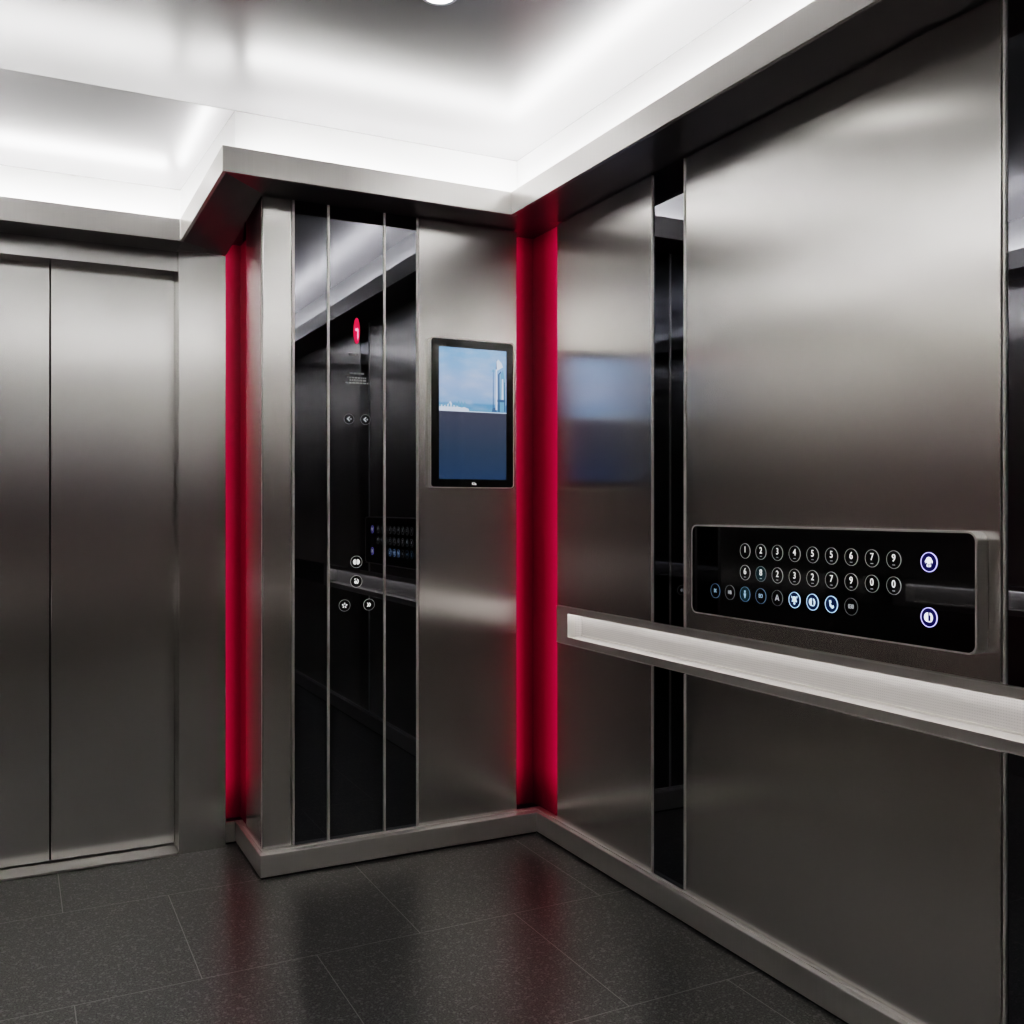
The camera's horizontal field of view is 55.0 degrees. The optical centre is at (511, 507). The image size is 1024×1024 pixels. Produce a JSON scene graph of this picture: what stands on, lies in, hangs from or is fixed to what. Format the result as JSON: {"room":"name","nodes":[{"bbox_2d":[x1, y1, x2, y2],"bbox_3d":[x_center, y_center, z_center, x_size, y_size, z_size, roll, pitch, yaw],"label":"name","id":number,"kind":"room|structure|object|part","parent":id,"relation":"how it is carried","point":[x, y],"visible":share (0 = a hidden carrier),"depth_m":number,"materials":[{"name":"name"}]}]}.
{"room":"elevator interior","nodes":[
{"label":"elevator interior","id":0,"kind":"room"},
{"bbox_2d":[174,250,241,853],"bbox_3d":[-1.686,0.100,3.608,1.361,2.400,0.240,0,0,-27],"label":"wall","id":1,"kind":"structure","parent":0,"point":[200,820],"depth_m":3.73,"materials":[{"name":"metal"}]},
{"bbox_2d":[0,232,177,867],"bbox_3d":[-1.673,0.161,3.566,0.868,2.254,0.115,0,0,-27],"label":"door","id":2,"kind":"structure","parent":1,"relation":"in","point":[87,328],"depth_m":3.63,"materials":[{"name":"metal"}]},
{"bbox_3d":[-1.887,0.169,3.506,0.432,2.238,0.030,0,0,-27],"label":"panel","id":3,"kind":"part","parent":2,"relation":"part of","materials":[{"name":"metal"}]},
{"bbox_3d":[-1.498,0.169,3.703,0.431,2.238,0.030,0,0,-27],"label":"panel","id":4,"kind":"part","parent":2,"relation":"part of","materials":[{"name":"metal"}]},
{"bbox_2d":[0,843,178,881],"bbox_3d":[-1.670,1.296,3.560,0.868,0.008,0.149,0,0,-27],"label":"door sill","id":5,"kind":"structure","parent":1,"relation":"attached to","point":[169,849],"depth_m":3.60,"materials":[{"name":"metal"}]},
{"bbox_2d":[0,165,182,251],"bbox_3d":[-1.732,-1.074,3.418,1.107,0.214,0.223,0,0,-27],"label":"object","id":6,"kind":"structure","parent":1,"relation":"attached to","point":[32,202],"depth_m":3.48,"materials":[{"name":"grey"}]},
{"bbox_2d":[178,112,272,255],"bbox_3d":[-1.042,-1.167,3.545,0.268,0.399,0.625,0,0,-27],"label":"trim","id":7,"kind":"structure","parent":1,"relation":"attached to","point":[216,205],"depth_m":3.49,"materials":[{"name":"grey"}]},
{"bbox_2d":[223,240,245,823],"bbox_3d":[-1.062,0.092,3.793,0.080,2.244,0.162,0,0,-27],"label":"light","id":8,"kind":"object","parent":1,"relation":"attached to","point":[236,255],"visible":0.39,"depth_m":3.85,"materials":[{"name":"red plastic"}]},
{"bbox_2d":[0,0,751,189],"bbox_3d":[-0.078,-1.300,1.699,2.700,0.235,4.540,0,0,-27],"label":"ceiling","id":9,"kind":"structure","parent":0,"point":[128,91],"depth_m":3.08,"materials":[{"name":"grey paint"}]},
{"bbox_3d":[-1.632,-1.300,3.249,1.334,0.235,0.370,0,0,-27],"label":"sloping ceiling panel","id":10,"kind":"part","parent":9,"relation":"part of","materials":[{"name":"grey paint"}]},
{"bbox_2d":[423,0,455,5],"bbox_3d":[-0.194,-1.365,2.620,0.100,0.004,0.100,0,0,-27],"label":"recessed light","id":11,"kind":"object","parent":9,"relation":"in","point":[432,2],"visible":1,"depth_m":2.65,"materials":[{"name":"white"}]},
{"bbox_2d":[243,196,533,808],"bbox_3d":[-0.508,-0.034,4.021,1.114,2.667,0.570,0,0,-27],"label":"wall","id":12,"kind":"structure","parent":0,"point":[527,805],"depth_m":4.04,"materials":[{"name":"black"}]},
{"bbox_2d":[246,196,290,849],"bbox_3d":[-0.899,0.052,3.626,0.105,2.315,0.280,0,0,-27],"label":"panel","id":13,"kind":"object","parent":12,"relation":"attached to","point":[268,226],"visible":0.95,"depth_m":3.51,"materials":[{"name":"silver metal"}]},
{"bbox_2d":[291,200,417,845],"bbox_3d":[-0.578,0.052,3.647,0.484,2.315,0.032,0,0,-27],"label":"mirror panel","id":14,"kind":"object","parent":12,"relation":"attached to","point":[354,272],"depth_m":3.63,"materials":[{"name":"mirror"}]},
{"bbox_3d":[-0.736,0.052,3.570,0.122,2.315,0.028,0,0,-27],"label":"glass pane","id":15,"kind":"part","parent":14,"relation":"part of","materials":[{"name":"black glass"}]},
{"bbox_3d":[-0.580,0.052,3.649,0.203,2.315,0.028,0,0,-27],"label":"glass pane","id":16,"kind":"part","parent":14,"relation":"part of","materials":[{"name":"grey mirror"}]},
{"bbox_3d":[-0.423,0.052,3.728,0.124,2.315,0.028,0,0,-27],"label":"glass pane","id":17,"kind":"part","parent":14,"relation":"part of","materials":[{"name":"grey mirror"}]},
{"bbox_2d":[226,808,536,879],"bbox_3d":[-0.498,1.255,3.873,1.158,0.090,0.442,0,0,-27],"label":"baseboard","id":18,"kind":"structure","parent":12,"relation":"attached to","point":[313,856],"depth_m":3.66,"materials":[{"name":"metal"}]},
{"bbox_3d":[-0.460,1.212,3.855,1.105,0.004,0.310,0,0,-27],"label":"ledge trim","id":19,"kind":"part","parent":18,"relation":"part of","materials":[{"name":"silver metal"}]},
{"bbox_2d":[223,111,559,238],"bbox_3d":[-0.431,-1.238,3.655,1.307,0.256,0.266,0,0,-27],"label":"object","id":20,"kind":"structure","parent":12,"relation":"attached to","point":[304,162],"depth_m":3.56,"materials":[{"name":"grey"}]},
{"bbox_2d":[418,218,516,825],"bbox_3d":[-0.174,0.052,3.854,0.419,2.315,0.030,0,0,-27],"label":"panel","id":21,"kind":"object","parent":12,"relation":"attached to","point":[467,274],"visible":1,"depth_m":3.83,"materials":[{"name":"silver metal"}]},
{"bbox_2d":[428,337,513,487],"bbox_3d":[-0.157,-0.365,3.831,0.355,0.574,0.026,0,0,-27],"label":"wall screen","id":22,"kind":"object","parent":21,"relation":"attached to","point":[471,382],"visible":1,"depth_m":3.81,"materials":[{"name":"glass"},{"name":"black plastic"}]},
{"bbox_2d":[439,346,505,413],"bbox_3d":[-0.150,-0.495,3.820,0.287,0.246,0.001,0,0,-27],"label":"picture","id":23,"kind":"object","parent":22,"relation":"on","point":[472,379],"depth_m":3.82,"materials":[{"name":"blue"}]},
{"bbox_2d":[517,227,556,815],"bbox_3d":[0.079,0.053,3.926,0.154,2.322,0.244,0,0,-27],"label":"light","id":24,"kind":"object","parent":12,"relation":"attached to","point":[536,257],"visible":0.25,"depth_m":4.01,"materials":[{"name":"red plastic"}]},
{"bbox_2d":[511,0,988,222],"bbox_3d":[0.966,-1.238,2.083,0.241,0.256,4.059,0,0,-27],"label":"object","id":25,"kind":"structure","parent":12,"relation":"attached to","point":[765,56],"depth_m":2.76,"materials":[{"name":"grey"}]},
{"bbox_2d":[0,832,845,1023],"bbox_3d":[-0.141,1.330,1.824,2.700,0.060,4.820,0,0,-27],"label":"floor","id":26,"kind":"structure","parent":0,"point":[522,929],"depth_m":2.92,"materials":[{"name":"tile"}]},
{"bbox_3d":[0.993,-0.033,2.400,0.155,2.667,4.820,0,0,-27],"label":"wall","id":27,"kind":"structure","parent":0,"visible":0},
{"bbox_2d":[557,176,650,620],"bbox_3d":[0.334,-0.364,3.561,0.030,1.482,0.638,0,0,-27],"label":"panel","id":28,"kind":"object","parent":27,"relation":"attached to","point":[604,250],"visible":0.8,"depth_m":3.52,"materials":[{"name":"silver metal"}]},
{"bbox_2d":[557,642,651,870],"bbox_3d":[0.334,0.867,3.561,0.030,0.686,0.638,0,0,-27],"label":"panel","id":29,"kind":"object","parent":27,"relation":"attached to","point":[604,700],"visible":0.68,"depth_m":3.52,"materials":[{"name":"silver metal"}]},
{"bbox_2d":[651,175,653,872],"bbox_3d":[0.477,0.052,3.271,0.032,2.315,0.008,0,0,-27],"label":"trim","id":30,"kind":"structure","parent":27,"relation":"attached to","point":[652,176],"depth_m":3.26,"materials":[{"name":"metal"}]},
{"bbox_2d":[654,159,683,626],"bbox_3d":[0.521,-0.364,3.194,0.028,1.482,0.167,0,0,-27],"label":"glass strip","id":31,"kind":"object","parent":27,"relation":"attached to","point":[669,182],"visible":0.86,"depth_m":3.19,"materials":[{"name":"black glass"}]},
{"bbox_2d":[654,666,684,889],"bbox_3d":[0.521,0.867,3.194,0.028,0.686,0.167,0,0,-27],"label":"glass strip","id":32,"kind":"object","parent":27,"relation":"attached to","point":[668,684],"visible":0.79,"depth_m":3.19,"materials":[{"name":"black glass"}]},
{"bbox_2d":[684,158,685,890],"bbox_3d":[0.557,0.052,3.113,0.032,2.315,0.008,0,0,-27],"label":"trim","id":33,"kind":"structure","parent":27,"relation":"attached to","point":[684,158],"depth_m":3.10,"materials":[{"name":"metal"}]},
{"bbox_2d":[529,806,917,1023],"bbox_3d":[1.032,1.255,2.156,0.058,0.090,4.147,0,0,-27],"label":"baseboard","id":34,"kind":"structure","parent":27,"relation":"attached to","point":[845,1002],"depth_m":2.88,"materials":[{"name":"metal"}]},
{"bbox_2d":[556,605,1023,756],"bbox_3d":[0.858,0.451,2.563,0.070,0.143,2.892,0,0,-27],"label":"handrail","id":35,"kind":"object","parent":27,"relation":"attached to","point":[987,714],"visible":0.96,"depth_m":2.62,"materials":[{"name":"metal"}]},
{"bbox_2d":[686,0,1002,682],"bbox_3d":[0.813,-0.364,2.617,0.030,1.482,1.108,0,0,-27],"label":"panel","id":36,"kind":"object","parent":27,"relation":"attached to","point":[844,244],"visible":0.86,"depth_m":2.46,"materials":[{"name":"silver metal"}]},
{"bbox_2d":[691,525,987,654],"bbox_3d":[0.793,0.185,2.579,0.038,0.269,1.001,0,0,-27],"label":"panel","id":37,"kind":"object","parent":36,"relation":"attached to","point":[928,589],"visible":1,"depth_m":2.44,"materials":[{"name":"glass"}]},
{"bbox_2d":[686,674,1004,1023],"bbox_3d":[0.813,0.867,2.617,0.030,0.686,1.108,0,0,-27],"label":"panel","id":38,"kind":"object","parent":27,"relation":"attached to","point":[870,851],"visible":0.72,"depth_m":2.48,"materials":[{"name":"silver metal"}]},
{"bbox_2d":[1003,0,1007,1023],"bbox_3d":[1.066,0.052,2.112,0.032,2.315,0.008,0,0,-27],"label":"trim","id":39,"kind":"structure","parent":27,"relation":"attached to","point":[1005,2],"depth_m":2.10,"materials":[{"name":"silver metal"}]},
{"bbox_2d":[1008,0,1023,686],"bbox_3d":[1.109,-0.364,2.037,0.028,1.482,0.163,0,0,-27],"label":"glass strip","id":40,"kind":"object","parent":27,"relation":"attached to","point":[1015,7],"visible":1,"depth_m":2.08,"materials":[{"name":"black glass"}]},
{"bbox_2d":[1008,753,1023,1023],"bbox_3d":[1.109,0.867,2.037,0.028,0.686,0.163,0,0,-27],"label":"glass strip","id":41,"kind":"object","parent":27,"relation":"attached to","point":[1015,762],"visible":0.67,"depth_m":2.09,"materials":[{"name":"grey mirror"}]}
]}

